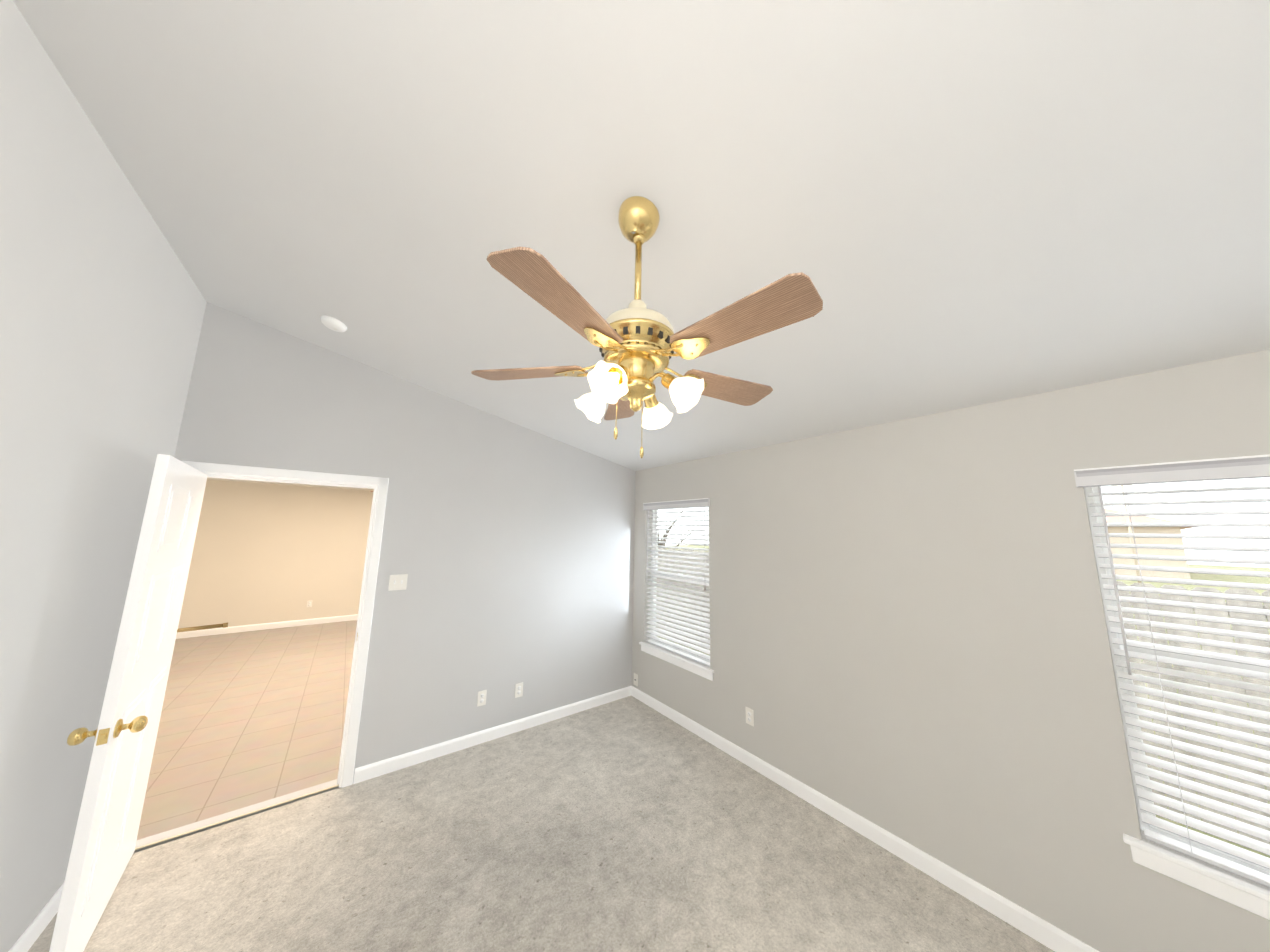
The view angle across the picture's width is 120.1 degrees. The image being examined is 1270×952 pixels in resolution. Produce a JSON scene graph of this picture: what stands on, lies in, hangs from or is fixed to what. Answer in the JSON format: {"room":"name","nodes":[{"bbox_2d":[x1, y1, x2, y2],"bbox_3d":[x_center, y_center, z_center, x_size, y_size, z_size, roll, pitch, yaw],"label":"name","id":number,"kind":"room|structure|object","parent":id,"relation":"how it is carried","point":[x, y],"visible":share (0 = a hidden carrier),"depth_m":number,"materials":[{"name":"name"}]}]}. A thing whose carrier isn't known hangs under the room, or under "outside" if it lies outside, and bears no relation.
{"room":"empty bedroom","nodes":[
{"label":"empty bedroom","id":0,"kind":"room"},
{"bbox_2d":[0,0,206,951],"bbox_3d":[-1.250,0.120,0.071,0.120,3.342,5.070,8,-11,-37],"label":"wall","id":1,"kind":"structure","parent":0,"point":[103,302],"depth_m":1.40,"materials":[{"name":"paint"}]},
{"bbox_2d":[8,883,63,951],"bbox_3d":[-1.263,1.681,-0.075,0.013,0.092,4.950,8,-11,-37],"label":"baseboard","id":2,"kind":"structure","parent":1,"relation":"attached to","point":[30,935],"depth_m":1.54,"materials":[{"name":"white wood"}]},
{"bbox_2d":[137,620,356,839],"bbox_3d":[-3.904,2.393,4.450,5.500,0.056,5.470,8,-11,-37],"label":"floor","id":3,"kind":"structure","parent":0,"point":[248,718],"depth_m":3.28,"materials":[{"name":"beige tile"}]},
{"bbox_2d":[178,480,372,637],"bbox_3d":[-5.571,1.437,6.846,5.780,2.600,0.120,8,-11,-37],"label":"wall","id":4,"kind":"structure","parent":0,"point":[262,553],"depth_m":6.30,"materials":[{"name":"paint"}]},
{"bbox_2d":[176,614,357,638],"bbox_3d":[-5.568,2.604,6.604,5.500,0.100,0.013,8,-11,-37],"label":"baseboard","id":5,"kind":"structure","parent":4,"relation":"attached to","point":[227,630],"depth_m":6.11,"materials":[{"name":"white wood"}]},
{"bbox_2d":[306,600,311,606],"bbox_3d":[-5.777,2.269,6.490,0.070,0.115,0.008,8,-11,-37],"label":"outlet","id":6,"kind":"object","parent":4,"relation":"attached to","point":[309,603],"visible":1,"depth_m":6.49,"materials":[{"name":"white plastic"}]},
{"bbox_2d":[207,478,373,490],"bbox_3d":[-3.906,-0.087,4.920,5.780,0.100,5.500,8,-11,-37],"label":"ceiling","id":7,"kind":"structure","parent":0,"point":[287,483],"depth_m":6.32,"materials":[{"name":"paint"}]},
{"bbox_2d":[134,302,635,851],"bbox_3d":[-2.157,0.300,2.648,5.660,3.720,0.120,8,-11,-37],"label":"wall","id":8,"kind":"structure","parent":0,"point":[506,546],"depth_m":2.98,"materials":[{"name":"paint"}]},
{"bbox_2d":[49,454,227,951],"bbox_3d":[-2.330,0.958,1.810,0.248,2.024,0.935,8,-11,-37],"label":"door","id":9,"kind":"structure","parent":8,"relation":"in","point":[109,818],"depth_m":1.58,"materials":[{"name":"white wood"}]},
{"bbox_2d":[135,461,388,849],"bbox_3d":[-2.360,1.014,2.395,1.033,2.111,0.156,8,-11,-37],"label":"door frame","id":10,"kind":"structure","parent":8,"relation":"attached to","point":[379,485],"depth_m":2.56,"materials":[{"name":"white wood"}]},
{"bbox_2d":[388,574,407,590],"bbox_3d":[-1.795,0.806,2.773,0.116,0.115,0.016,8,-11,-37],"label":"switch plate","id":11,"kind":"object","parent":8,"relation":"attached to","point":[398,582],"visible":1,"depth_m":2.77,"materials":[{"name":"white plastic"}]},
{"bbox_2d":[477,690,486,706],"bbox_3d":[-1.273,1.848,3.042,0.070,0.115,0.008,8,-11,-37],"label":"electrical outlet","id":12,"kind":"object","parent":8,"relation":"attached to","point":[481,700],"visible":1,"depth_m":3.04,"materials":[{"name":"white plastic"}]},
{"bbox_2d":[353,686,631,783],"bbox_3d":[-0.978,2.183,3.223,2.385,0.092,0.013,8,-11,-37],"label":"baseboard","id":13,"kind":"structure","parent":8,"relation":"attached to","point":[382,767],"depth_m":2.98,"materials":[{"name":"white wood"}]},
{"bbox_2d":[515,682,522,697],"bbox_3d":[-1.024,1.891,3.230,0.070,0.115,0.008,8,-11,-37],"label":"electrical outlet","id":14,"kind":"object","parent":8,"relation":"attached to","point":[518,689],"visible":1,"depth_m":3.23,"materials":[{"name":"white plastic"}]},
{"bbox_2d":[28,696,1054,951],"bbox_3d":[0.092,1.939,0.962,3.460,0.060,4.980,8,-11,-37],"label":"floor carpet","id":15,"kind":"object","parent":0,"point":[628,824],"visible":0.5,"depth_m":1.89,"materials":[{"name":"grey carpet"}]},
{"bbox_2d":[13,0,1269,470],"bbox_3d":[0.206,-0.916,1.345,3.740,0.888,5.070,8,-11,-37],"label":"ceiling","id":16,"kind":"structure","parent":0,"point":[949,204],"depth_m":1.13,"materials":[{"name":"paint"}]},
{"bbox_2d":[321,315,346,331],"bbox_3d":[-1.885,-0.946,2.291,0.131,0.055,0.132,8,-11,-37],"label":"smoke detector","id":17,"kind":"object","parent":16,"relation":"attached to","point":[332,323],"visible":1,"depth_m":2.26,"materials":[{"name":"white plastic"}]},
{"bbox_2d":[471,196,822,458],"bbox_3d":[0.034,-0.493,1.199,1.073,0.861,1.063,8,-11,-37],"label":"fan","id":18,"kind":"object","parent":16,"relation":"hanging from","point":[637,342],"visible":1,"depth_m":1.07,"materials":[{"name":"brown wood"}]},
{"bbox_2d":[632,349,1269,951],"bbox_3d":[-0.123,1.300,4.367,0.160,2.910,10.690,8,-11,-37],"label":"wall","id":19,"kind":"structure","parent":0,"point":[908,635],"depth_m":1.90,"materials":[{"name":"paint"}]},
{"bbox_2d":[634,673,637,686],"bbox_3d":[0.004,2.173,3.900,0.016,0.115,0.070,8,-11,-37],"label":"outlet","id":20,"kind":"object","parent":19,"relation":"attached to","point":[636,679],"visible":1,"depth_m":3.90,"materials":[{"name":"white plastic"}]},
{"bbox_2d":[639,498,713,680],"bbox_3d":[0.431,1.031,3.649,0.182,1.559,1.000,8,-11,-37],"label":"window","id":21,"kind":"structure","parent":19,"relation":"in","point":[695,656],"depth_m":3.59,"materials":[{"name":"white plastic"}]},
{"bbox_2d":[745,707,753,726],"bbox_3d":[0.880,1.848,2.810,0.008,0.115,0.070,8,-11,-37],"label":"electrical outlet","id":22,"kind":"object","parent":19,"relation":"attached to","point":[749,717],"visible":1,"depth_m":2.81,"materials":[{"name":"white plastic"}]},
{"bbox_2d":[631,686,1098,951],"bbox_3d":[1.471,2.043,1.993,0.013,0.092,4.937,8,-11,-37],"label":"baseboard","id":23,"kind":"structure","parent":19,"relation":"attached to","point":[1041,931],"depth_m":2.00,"materials":[{"name":"white wood"}]},
{"bbox_2d":[1074,454,1269,919],"bbox_3d":[2.332,0.698,1.204,0.182,1.559,1.030,8,-11,-37],"label":"window","id":24,"kind":"structure","parent":19,"relation":"in","point":[1241,863],"depth_m":1.40,"materials":[{"name":"white plastic"}]},
{"label":"outside","id":25,"kind":"structure","parent":0,"visible":0},
{"bbox_2d":[657,545,1269,857],"bbox_3d":[23.779,5.920,21.965,59.840,0.100,80.000,8,-11,-37],"label":"ground","id":26,"kind":"structure","parent":25,"point":[1237,578],"depth_m":19.30,"materials":[{"name":"green plant"}]},
{"bbox_2d":[658,508,700,548],"bbox_3d":[0.597,2.235,11.328,2.363,3.184,2.351,8,-11,-37],"label":"tree","id":27,"kind":"object","parent":26,"relation":"on","point":[664,540],"depth_m":11.11,"materials":[{"name":"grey plant"}]},
{"bbox_2d":[656,548,1269,844],"bbox_3d":[2.166,2.120,5.683,0.149,1.765,18.000,8,-11,-37],"label":"fence","id":28,"kind":"object","parent":26,"relation":"on","point":[1209,637],"depth_m":2.82,"materials":[{"name":"brown wood"}]},
{"bbox_2d":[1117,485,1140,582],"bbox_3d":[23.546,2.671,17.386,0.100,4.950,0.600,8,-11,-37],"label":"pole","id":29,"kind":"object","parent":26,"relation":"on","point":[1131,541],"depth_m":17.37,"materials":[{"name":"white"}]},
{"bbox_2d":[1104,508,1193,578],"bbox_3d":[31.923,4.429,26.333,11.200,4.450,9.000,8,-11,-37],"label":"house","id":30,"kind":"structure","parent":26,"relation":"on","point":[1149,530],"depth_m":21.16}
]}

